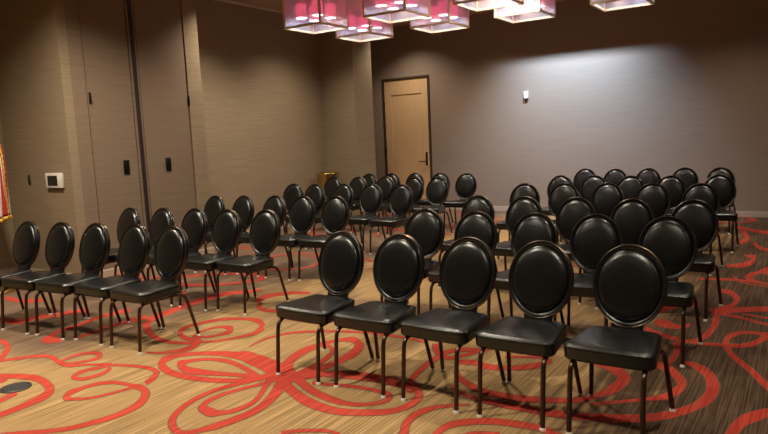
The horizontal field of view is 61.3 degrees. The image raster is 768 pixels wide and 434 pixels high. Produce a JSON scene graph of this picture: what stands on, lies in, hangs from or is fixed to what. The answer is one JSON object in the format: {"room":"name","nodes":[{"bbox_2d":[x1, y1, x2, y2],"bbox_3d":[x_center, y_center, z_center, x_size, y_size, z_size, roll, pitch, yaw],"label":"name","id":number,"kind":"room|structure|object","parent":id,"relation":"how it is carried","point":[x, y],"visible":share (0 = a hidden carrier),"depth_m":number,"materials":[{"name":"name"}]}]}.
{"room":"event hall","nodes":[
{"label":"event hall","id":0,"kind":"room"},
{"bbox_2d":[0,0,375,277],"bbox_3d":[-4.311,-1.298,8.833,1.735,4.100,15.430,2,8,33],"label":"wall","id":1,"kind":"structure","parent":0,"point":[282,108],"depth_m":11.14,"materials":[{"name":"beige paint"}]},
{"bbox_2d":[31,268,71,274],"bbox_3d":[-4.441,0.756,8.571,1.520,0.100,0.015,2,8,33],"label":"baseboard","id":2,"kind":"structure","parent":1,"relation":"attached to","point":[32,269],"depth_m":8.71,"materials":[{"name":"beige paint"}]},
{"bbox_2d":[45,173,64,188],"bbox_3d":[-4.139,-0.456,8.175,0.410,0.192,0.038,2,8,33],"label":"thermostat","id":3,"kind":"object","parent":1,"relation":"attached to","point":[53,180],"visible":1,"depth_m":8.16,"materials":[{"name":"white plastic"}]},
{"bbox_2d":[63,0,103,269],"bbox_3d":[-3.901,-1.238,8.180,0.300,4.100,0.187,2,8,33],"label":"trim","id":4,"kind":"structure","parent":1,"relation":"attached to","point":[71,12],"depth_m":8.09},
{"bbox_2d":[77,0,143,269],"bbox_3d":[-3.576,-1.291,8.478,0.094,4.075,0.653,2,8,33],"label":"door","id":5,"kind":"structure","parent":1,"relation":"in","point":[102,22],"depth_m":8.44,"materials":[{"name":"brown wood"}]},
{"bbox_2d":[123,0,152,248],"bbox_3d":[-3.365,-1.339,8.814,0.096,4.080,0.123,2,8,33],"label":"trim","id":6,"kind":"structure","parent":1,"relation":"attached to","point":[124,1],"depth_m":8.76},
{"bbox_2d":[132,0,199,249],"bbox_3d":[-3.094,-1.401,9.207,0.094,4.075,0.819,2,8,33],"label":"door","id":7,"kind":"structure","parent":1,"relation":"in","point":[165,103],"depth_m":9.15,"materials":[{"name":"brown wood"}]},
{"bbox_2d":[216,0,308,18],"bbox_3d":[-2.359,-3.769,11.592,0.035,0.035,3.750,2,8,33],"label":"trim","id":8,"kind":"structure","parent":1,"relation":"attached to","point":[226,1],"depth_m":11.65,"materials":[{"name":"beige paint"}]},
{"bbox_2d":[0,210,767,433],"bbox_3d":[-0.618,0.920,6.675,14.700,0.124,15.345,2,8,33],"label":"floor","id":9,"kind":"structure","parent":0,"point":[224,379],"depth_m":4.63,"materials":[{"name":"carpet"}]},
{"bbox_2d":[0,287,15,294],"bbox_3d":[-4.722,-0.452,7.644,0.400,2.737,0.400,2,8,33],"label":"flag stand","id":10,"kind":"object","parent":9,"relation":"on","point":[9,290],"visible":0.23,"depth_m":7.74,"materials":[{"name":"gold metal"}]},
{"bbox_2d":[0,144,12,222],"bbox_3d":[-4.503,-0.626,7.453,0.534,1.805,0.127,2,8,31],"label":"flag","id":11,"kind":"object","parent":10,"relation":"hanging from","point":[5,211],"visible":1,"depth_m":7.42,"materials":[{"name":"red fabric"}]},
{"bbox_2d":[0,382,31,392],"bbox_3d":[-2.594,1.198,4.563,0.200,0.010,0.200,2,8,33],"label":"floor outlet cover","id":12,"kind":"object","parent":9,"relation":"on","point":[19,386],"visible":1,"depth_m":4.55,"materials":[{"name":"grey metal"}]},
{"bbox_2d":[0,221,51,314],"bbox_3d":[-3.753,0.551,6.428,0.500,0.956,0.628,1,8,30],"label":"banquet chair","id":13,"kind":"object","parent":9,"relation":"on","point":[26,243],"visible":0.86,"depth_m":6.54,"materials":[{"name":"black leather"}]},
{"bbox_2d":[0,222,86,334],"bbox_3d":[-3.300,0.557,6.208,0.500,0.956,0.628,1,8,29],"label":"banquet chair","id":14,"kind":"object","parent":9,"relation":"on","point":[60,241],"visible":0.85,"depth_m":6.29,"materials":[{"name":"black leather"}]},
{"bbox_2d":[34,223,121,339],"bbox_3d":[-2.857,0.565,5.981,0.500,0.956,0.628,1,8,30],"label":"banquet chair","id":15,"kind":"object","parent":9,"relation":"on","point":[94,247],"visible":0.87,"depth_m":6.06,"materials":[{"name":"black leather"}]},
{"bbox_2d":[81,208,146,298],"bbox_3d":[-3.133,0.397,7.473,0.500,0.956,0.628,2,8,34],"label":"banquet chair","id":16,"kind":"object","parent":9,"relation":"on","point":[129,216],"visible":0.34,"depth_m":7.58,"materials":[{"name":"black leather"}]},
{"bbox_2d":[73,224,161,345],"bbox_3d":[-2.403,0.571,5.759,0.500,0.956,0.628,2,8,33],"label":"banquet chair","id":17,"kind":"object","parent":9,"relation":"on","point":[134,247],"visible":0.89,"depth_m":5.82,"materials":[{"name":"black leather"}]},
{"bbox_2d":[114,208,182,290],"bbox_3d":[-2.675,0.401,7.268,0.500,0.956,0.628,2,8,34],"label":"banquet chair","id":18,"kind":"object","parent":9,"relation":"on","point":[162,218],"visible":0.42,"depth_m":7.39,"materials":[{"name":"black leather"}]},
{"bbox_2d":[109,226,200,354],"bbox_3d":[-1.973,0.584,5.486,0.500,0.956,0.628,2,8,33],"label":"banquet chair","id":19,"kind":"object","parent":9,"relation":"on","point":[171,255],"visible":1,"depth_m":5.54,"materials":[{"name":"black leather"}]},
{"bbox_2d":[147,208,216,305],"bbox_3d":[-2.229,0.409,7.031,0.500,0.956,0.628,2,8,33],"label":"banquet chair","id":20,"kind":"object","parent":9,"relation":"on","point":[194,223],"visible":0.62,"depth_m":7.13,"materials":[{"name":"black leather"}]},
{"bbox_2d":[194,195,224,272],"bbox_3d":[-2.471,0.211,8.768,0.500,0.956,0.628,2,8,36],"label":"banquet chair","id":21,"kind":"object","parent":9,"relation":"on","point":[214,205],"visible":0.34,"depth_m":8.88,"materials":[{"name":"black leather"}]},
{"bbox_2d":[178,209,249,310],"bbox_3d":[-1.802,0.422,6.760,0.500,0.956,0.628,2,8,32],"label":"banquet chair","id":22,"kind":"object","parent":9,"relation":"on","point":[226,228],"visible":0.82,"depth_m":6.83,"materials":[{"name":"black leather"}]},
{"bbox_2d":[205,195,255,274],"bbox_3d":[-2.025,0.218,8.536,0.500,0.956,0.628,2,8,36],"label":"banquet chair","id":23,"kind":"object","parent":9,"relation":"on","point":[243,206],"visible":0.41,"depth_m":8.62,"materials":[{"name":"black leather"}]},
{"bbox_2d":[216,209,288,315],"bbox_3d":[-1.353,0.429,6.533,0.500,0.956,0.628,2,8,34],"label":"banquet chair","id":24,"kind":"object","parent":9,"relation":"on","point":[265,228],"visible":1,"depth_m":6.59,"materials":[{"name":"black leather"}]},
{"bbox_2d":[236,195,291,276],"bbox_3d":[-1.567,0.224,8.320,0.500,0.956,0.628,2,8,35],"label":"banquet chair","id":25,"kind":"object","parent":9,"relation":"on","point":[275,203],"visible":0.38,"depth_m":8.39,"materials":[{"name":"black leather"}]},
{"bbox_2d":[265,196,318,280],"bbox_3d":[-1.149,0.242,8.011,0.500,0.956,0.628,2,8,32],"label":"banquet chair","id":26,"kind":"object","parent":9,"relation":"on","point":[302,212],"visible":0.86,"depth_m":8.10,"materials":[{"name":"black leather"}]},
{"bbox_2d":[283,183,303,233],"bbox_3d":[-1.611,-0.052,10.623,0.500,0.956,0.628,1,8,28],"label":"banquet chair","id":27,"kind":"object","parent":9,"relation":"on","point":[293,191],"visible":0.41,"depth_m":10.77,"materials":[{"name":"black leather"}]},
{"bbox_2d":[286,184,326,248],"bbox_3d":[-1.228,-0.023,10.239,0.500,0.956,0.628,2,8,31],"label":"banquet chair","id":28,"kind":"object","parent":9,"relation":"on","point":[315,192],"visible":0.35,"depth_m":10.33,"materials":[{"name":"black leather"}]},
{"bbox_2d":[297,196,349,280],"bbox_3d":[-0.712,0.249,7.783,0.500,0.956,0.628,2,8,31],"label":"banquet chair","id":29,"kind":"object","parent":9,"relation":"on","point":[335,213],"visible":0.7,"depth_m":7.87,"materials":[{"name":"black leather"}]},
{"bbox_2d":[275,231,374,384],"bbox_3d":[-0.447,0.613,4.667,0.500,0.956,0.628,2,8,35],"label":"banquet chair","id":30,"kind":"object","parent":9,"relation":"on","point":[341,257],"visible":0.94,"depth_m":4.72,"materials":[{"name":"black leather"}]},
{"bbox_2d":[309,177,346,231],"bbox_3d":[-1.076,-0.246,12.028,0.500,0.956,0.628,2,8,31],"label":"banquet chair","id":31,"kind":"object","parent":9,"relation":"on","point":[332,183],"visible":0.3,"depth_m":12.18,"materials":[{"name":"black leather"}]},
{"bbox_2d":[316,172,339,213],"bbox_3d":[-1.112,-0.399,13.095,0.486,1.008,0.486,2,8,33],"label":"bin","id":32,"kind":"object","parent":9,"relation":"on","point":[322,177],"visible":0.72,"depth_m":12.87,"materials":[{"name":"gold metal"}]},
{"bbox_2d":[313,184,356,248],"bbox_3d":[-0.769,-0.015,9.998,0.500,0.956,0.628,2,8,35],"label":"banquet chair","id":33,"kind":"object","parent":9,"relation":"on","point":[345,191],"visible":0.35,"depth_m":10.07,"materials":[{"name":"black leather"}]},
{"bbox_2d":[349,177,370,232],"bbox_3d":[-0.603,-0.240,11.798,0.500,0.956,0.628,2,8,32],"label":"banquet chair","id":34,"kind":"object","parent":9,"relation":"on","point":[357,184],"visible":0.44,"depth_m":11.90,"materials":[{"name":"black leather"}]},
{"bbox_2d":[347,173,380,224],"bbox_3d":[-0.426,-0.360,12.729,0.500,0.956,0.629,2,8,33],"label":"banquet chair","id":35,"kind":"object","parent":9,"relation":"on","point":[369,178],"visible":0.14,"depth_m":12.85,"materials":[{"name":"black leather"}]},
{"bbox_2d":[343,184,385,252],"bbox_3d":[-0.315,0.001,9.693,0.500,0.956,0.628,2,8,33],"label":"banquet chair","id":36,"kind":"object","parent":9,"relation":"on","point":[371,197],"visible":0.8,"depth_m":9.78,"materials":[{"name":"black leather"}]},
{"bbox_2d":[360,176,398,233],"bbox_3d":[-0.105,-0.229,11.518,0.500,0.956,0.628,2,8,35],"label":"banquet chair","id":37,"kind":"object","parent":9,"relation":"on","point":[387,185],"visible":0.46,"depth_m":11.60,"materials":[{"name":"black leather"}]},
{"bbox_2d":[333,234,434,398],"bbox_3d":[-0.018,0.627,4.391,0.500,0.956,0.628,2,8,34],"label":"banquet chair","id":38,"kind":"object","parent":9,"relation":"on","point":[399,262],"visible":0.95,"depth_m":4.45,"materials":[{"name":"black leather"}]},
{"bbox_2d":[369,184,412,253],"bbox_3d":[0.117,0.027,9.312,0.500,0.956,0.628,3,9,39],"label":"banquet chair","id":39,"kind":"object","parent":9,"relation":"on","point":[401,198],"visible":0.84,"depth_m":9.36,"materials":[{"name":"black leather"}]},
{"bbox_2d":[382,173,400,216],"bbox_3d":[0.021,-0.349,12.471,0.500,0.956,0.628,2,8,34],"label":"banquet chair","id":40,"kind":"object","parent":9,"relation":"on","point":[396,179],"visible":0.13,"depth_m":12.56,"materials":[{"name":"black leather"}]},
{"bbox_2d":[386,177,423,235],"bbox_3d":[0.370,-0.183,10.964,0.500,0.956,0.628,3,9,39],"label":"banquet chair","id":41,"kind":"object","parent":9,"relation":"on","point":[416,185],"visible":0.41,"depth_m":11.02,"materials":[{"name":"black leather"}]},
{"bbox_2d":[392,173,423,217],"bbox_3d":[0.461,-0.340,12.230,0.500,0.956,0.628,2,8,35],"label":"banquet chair","id":42,"kind":"object","parent":9,"relation":"on","point":[418,175],"visible":0.17,"depth_m":12.37,"materials":[{"name":"black leather"}]},
{"bbox_2d":[380,208,451,314],"bbox_3d":[0.272,0.428,5.932,0.500,0.956,0.628,2,8,31],"label":"banquet chair","id":43,"kind":"object","parent":9,"relation":"on","point":[426,226],"visible":0.47,"depth_m":6.03,"materials":[{"name":"black leather"}]},
{"bbox_2d":[412,177,452,233],"bbox_3d":[0.774,-0.156,10.585,0.500,0.956,0.628,2,8,31],"label":"banquet chair","id":44,"kind":"object","parent":9,"relation":"on","point":[437,189],"visible":0.68,"depth_m":10.69,"materials":[{"name":"black leather"}]},
{"bbox_2d":[417,173,453,223],"bbox_3d":[0.918,-0.315,11.847,0.500,0.956,0.628,2,8,34],"label":"banquet chair","id":45,"kind":"object","parent":9,"relation":"on","point":[424,202],"visible":0.37,"depth_m":11.91,"materials":[{"name":"black leather"}]},
{"bbox_2d":[400,237,506,413],"bbox_3d":[0.424,0.640,4.115,0.500,0.956,0.628,2,8,35],"label":"banquet chair","id":46,"kind":"object","parent":9,"relation":"on","point":[468,269],"visible":0.97,"depth_m":4.17,"materials":[{"name":"black leather"}]},
{"bbox_2d":[443,173,476,226],"bbox_3d":[1.344,-0.274,11.351,0.500,0.956,0.628,2,8,32],"label":"banquet chair","id":47,"kind":"object","parent":9,"relation":"on","point":[466,184],"visible":0.71,"depth_m":11.45,"materials":[{"name":"black leather"}]},
{"bbox_2d":[428,211,504,318],"bbox_3d":[0.693,0.452,5.574,0.500,0.956,0.628,2,8,33],"label":"banquet chair","id":48,"kind":"object","parent":9,"relation":"on","point":[476,224],"visible":0.35,"depth_m":5.68,"materials":[{"name":"black leather"}]},
{"bbox_2d":[438,195,497,288],"bbox_3d":[0.905,0.265,7.045,0.500,0.956,0.628,3,9,38],"label":"banquet chair","id":49,"kind":"object","parent":9,"relation":"on","point":[478,202],"visible":0.2,"depth_m":7.14,"materials":[{"name":"black leather"}]},
{"bbox_2d":[493,196,542,269],"bbox_3d":[1.363,0.287,6.683,0.500,0.956,0.628,2,8,33],"label":"banquet chair","id":50,"kind":"object","parent":9,"relation":"on","point":[521,206],"visible":0.35,"depth_m":6.83,"materials":[{"name":"black leather"}]},
{"bbox_2d":[496,183,539,260],"bbox_3d":[1.763,0.057,8.447,0.500,0.956,0.628,1,8,30],"label":"banquet chair","id":51,"kind":"object","parent":9,"relation":"on","point":[524,189],"visible":0.27,"depth_m":8.57,"materials":[{"name":"black leather"}]},
{"bbox_2d":[487,212,564,324],"bbox_3d":[1.138,0.469,5.267,0.500,0.956,0.628,2,8,35],"label":"banquet chair","id":52,"kind":"object","parent":9,"relation":"on","point":[534,226],"visible":0.37,"depth_m":5.39,"materials":[{"name":"black leather"}]},
{"bbox_2d":[475,240,582,431],"bbox_3d":[0.852,0.654,3.840,0.500,0.956,0.628,2,8,33],"label":"banquet chair","id":53,"kind":"object","parent":9,"relation":"on","point":[541,273],"visible":0.98,"depth_m":3.91,"materials":[{"name":"black leather"}]},
{"bbox_2d":[542,175,572,243],"bbox_3d":[2.563,-0.131,9.700,0.500,0.956,0.628,2,8,35],"label":"banquet chair","id":54,"kind":"object","parent":9,"relation":"on","point":[558,179],"visible":0.36,"depth_m":9.84,"materials":[{"name":"black leather"}]},
{"bbox_2d":[548,183,579,224],"bbox_3d":[2.211,0.066,8.203,0.500,0.956,0.628,2,8,32],"label":"banquet chair","id":55,"kind":"object","parent":9,"relation":"on","point":[561,192],"visible":0.3,"depth_m":8.37,"materials":[{"name":"black leather"}]},
{"bbox_2d":[555,197,595,304],"bbox_3d":[1.820,0.305,6.367,0.500,0.956,0.628,2,8,33],"label":"banquet chair","id":56,"kind":"object","parent":9,"relation":"on","point":[573,209],"visible":0.38,"depth_m":6.52,"materials":[{"name":"black leather"}]},
{"bbox_2d":[573,168,594,194],"bbox_3d":[3.372,-0.339,11.118,0.500,0.956,0.628,2,9,36],"label":"banquet chair","id":57,"kind":"object","parent":9,"relation":"on","point":[581,175],"visible":0.21,"depth_m":11.29,"materials":[{"name":"black leather"}]},
{"bbox_2d":[553,213,622,327],"bbox_3d":[1.580,0.481,4.994,0.500,0.956,0.628,2,8,31],"label":"banquet chair","id":58,"kind":"object","parent":9,"relation":"on","point":[593,236],"visible":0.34,"depth_m":5.13,"materials":[{"name":"black leather"}]},
{"bbox_2d":[580,175,605,202],"bbox_3d":[2.969,-0.111,9.381,0.500,0.956,0.628,2,8,35],"label":"banquet chair","id":59,"kind":"object","parent":9,"relation":"on","point":[592,182],"visible":0.23,"depth_m":9.54,"materials":[{"name":"black leather"}]},
{"bbox_2d":[591,183,624,216],"bbox_3d":[2.668,0.077,7.937,0.500,0.956,0.628,2,8,36],"label":"banquet chair","id":60,"kind":"object","parent":9,"relation":"on","point":[606,196],"visible":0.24,"depth_m":8.07,"materials":[{"name":"black leather"}]},
{"bbox_2d":[603,169,626,184],"bbox_3d":[3.744,-0.301,10.662,0.500,0.956,0.628,2,8,34],"label":"banquet chair","id":61,"kind":"object","parent":9,"relation":"on","point":[614,176],"visible":0.17,"depth_m":10.81,"materials":[{"name":"black leather"}]},
{"bbox_2d":[563,244,675,433],"bbox_3d":[1.295,0.666,3.569,0.500,0.956,0.628,2,8,34],"label":"banquet chair","id":62,"kind":"object","parent":9,"relation":"on","point":[630,283],"visible":1,"depth_m":3.64,"materials":[{"name":"black leather"}]},
{"bbox_2d":[595,198,654,308],"bbox_3d":[2.237,0.332,5.987,0.500,0.956,0.629,2,8,33],"label":"banquet chair","id":63,"kind":"object","parent":9,"relation":"on","point":[632,215],"visible":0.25,"depth_m":6.12,"materials":[{"name":"black leather"}]},
{"bbox_2d":[617,175,643,199],"bbox_3d":[3.358,-0.080,8.980,0.500,0.956,0.628,2,8,34],"label":"banquet chair","id":64,"kind":"object","parent":9,"relation":"on","point":[629,185],"visible":0.16,"depth_m":9.11,"materials":[{"name":"black leather"}]},
{"bbox_2d":[637,168,660,184],"bbox_3d":[4.202,-0.294,10.430,0.500,0.956,0.628,2,8,33],"label":"banquet chair","id":65,"kind":"object","parent":9,"relation":"on","point":[647,175],"visible":0.15,"depth_m":10.56,"materials":[{"name":"black leather"}]},
{"bbox_2d":[635,183,670,218],"bbox_3d":[3.100,0.097,7.605,0.500,0.956,0.628,2,8,33],"label":"banquet chair","id":66,"kind":"object","parent":9,"relation":"on","point":[656,196],"visible":0.34,"depth_m":7.71,"materials":[{"name":"black leather"}]},
{"bbox_2d":[638,216,702,367],"bbox_3d":[2.002,0.500,4.678,0.500,0.956,0.628,2,8,33],"label":"banquet chair","id":67,"kind":"object","parent":9,"relation":"on","point":[671,239],"visible":0.69,"depth_m":4.77,"materials":[{"name":"black leather"}]},
{"bbox_2d":[658,175,686,215],"bbox_3d":[3.785,-0.060,8.651,0.500,0.956,0.628,2,8,32],"label":"banquet chair","id":68,"kind":"object","parent":9,"relation":"on","point":[674,185],"visible":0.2,"depth_m":8.76,"materials":[{"name":"black leather"}]},
{"bbox_2d":[673,167,698,188],"bbox_3d":[4.692,-0.288,10.195,0.500,0.956,0.628,2,8,33],"label":"banquet chair","id":69,"kind":"object","parent":9,"relation":"on","point":[687,175],"visible":0.16,"depth_m":10.31,"materials":[{"name":"black leather"}]},
{"bbox_2d":[657,199,722,321],"bbox_3d":[2.667,0.349,5.678,0.500,0.956,0.628,2,8,35],"label":"banquet chair","id":70,"kind":"object","parent":9,"relation":"on","point":[699,215],"visible":0.55,"depth_m":5.75,"materials":[{"name":"black leather"}]},
{"bbox_2d":[681,183,723,275],"bbox_3d":[3.516,0.117,7.288,0.500,0.956,0.628,2,8,35],"label":"banquet chair","id":71,"kind":"object","parent":9,"relation":"on","point":[704,192],"visible":0.38,"depth_m":7.40,"materials":[{"name":"black leather"}]},
{"bbox_2d":[705,174,738,252],"bbox_3d":[4.354,-0.062,8.450,0.500,0.956,0.628,1,8,30],"label":"banquet chair","id":72,"kind":"object","parent":9,"relation":"on","point":[724,185],"visible":0.56,"depth_m":8.54,"materials":[{"name":"black leather"}]},
{"bbox_2d":[706,167,737,233],"bbox_3d":[5.081,-0.264,9.849,0.500,0.956,0.628,2,8,34],"label":"banquet chair","id":73,"kind":"object","parent":9,"relation":"on","point":[720,170],"visible":0.25,"depth_m":9.96,"materials":[{"name":"black leather"}]},
{"bbox_2d":[229,0,563,30],"bbox_3d":[-0.786,-3.284,6.204,14.700,0.150,15.430,2,8,33],"label":"ceiling","id":74,"kind":"structure","parent":0,"point":[270,4],"depth_m":12.37,"materials":[{"name":"paint"}]},
{"bbox_2d":[282,0,348,33],"bbox_3d":[-0.966,-3.090,9.059,0.648,0.898,0.648,2,8,33],"label":"lantern","id":75,"kind":"object","parent":74,"relation":"hanging from","point":[316,8],"visible":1,"depth_m":9.01,"materials":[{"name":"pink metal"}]},
{"bbox_2d":[334,0,392,41],"bbox_3d":[-0.320,-3.239,10.053,0.648,0.898,0.648,2,8,33],"label":"lantern","id":76,"kind":"object","parent":74,"relation":"hanging from","point":[362,23],"visible":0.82,"depth_m":10.05,"materials":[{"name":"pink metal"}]},
{"bbox_2d":[362,0,430,23],"bbox_3d":[0.150,-3.069,8.463,0.648,0.898,0.648,2,8,33],"label":"lantern","id":77,"kind":"object","parent":74,"relation":"hanging from","point":[393,5],"visible":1,"depth_m":8.47,"materials":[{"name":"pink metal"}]},
{"bbox_2d":[409,0,469,33],"bbox_3d":[0.804,-3.220,9.470,0.648,0.898,0.648,2,8,33],"label":"lantern","id":78,"kind":"object","parent":74,"relation":"hanging from","point":[444,8],"visible":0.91,"depth_m":9.46,"materials":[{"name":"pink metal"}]},
{"bbox_2d":[453,0,523,11],"bbox_3d":[1.266,-3.050,7.885,0.648,0.898,0.648,2,8,33],"label":"lantern","id":79,"kind":"object","parent":74,"relation":"hanging from","point":[518,2],"visible":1,"depth_m":8.09,"materials":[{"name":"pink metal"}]},
{"bbox_2d":[494,0,555,23],"bbox_3d":[1.934,-3.202,8.895,0.648,0.898,0.648,2,8,33],"label":"lantern","id":80,"kind":"object","parent":74,"relation":"hanging from","point":[536,3],"visible":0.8,"depth_m":8.91,"materials":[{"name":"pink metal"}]},
{"bbox_2d":[590,0,653,11],"bbox_3d":[3.050,-3.179,8.282,0.648,0.898,0.648,2,8,33],"label":"lantern","id":81,"kind":"object","parent":74,"relation":"hanging from","point":[651,2],"visible":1,"depth_m":8.47,"materials":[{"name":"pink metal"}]},
{"bbox_2d":[370,0,767,211],"bbox_3d":[4.451,-2.097,12.152,12.400,4.100,0.150,2,8,33],"label":"wall","id":82,"kind":"structure","parent":0,"point":[666,87],"depth_m":12.33,"materials":[{"name":"grey paint"}]},
{"bbox_2d":[381,75,432,206],"bbox_3d":[0.551,-1.667,14.737,1.240,2.980,0.185,2,8,33],"label":"door","id":83,"kind":"structure","parent":82,"relation":"in","point":[405,100],"depth_m":14.67,"materials":[{"name":"brown wood"}]},
{"bbox_2d":[523,91,527,99],"bbox_3d":[2.858,-2.440,13.029,0.090,0.177,0.055,2,8,33],"label":"wall sensor","id":84,"kind":"object","parent":82,"relation":"attached to","point":[524,92],"visible":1,"depth_m":13.01,"materials":[{"name":"white plastic"}]},
{"bbox_2d":[442,205,767,217],"bbox_3d":[5.401,-0.073,11.729,10.235,0.100,0.015,2,8,33],"label":"baseboard","id":85,"kind":"structure","parent":82,"relation":"attached to","point":[496,208],"depth_m":11.18,"materials":[{"name":"beige paint"}]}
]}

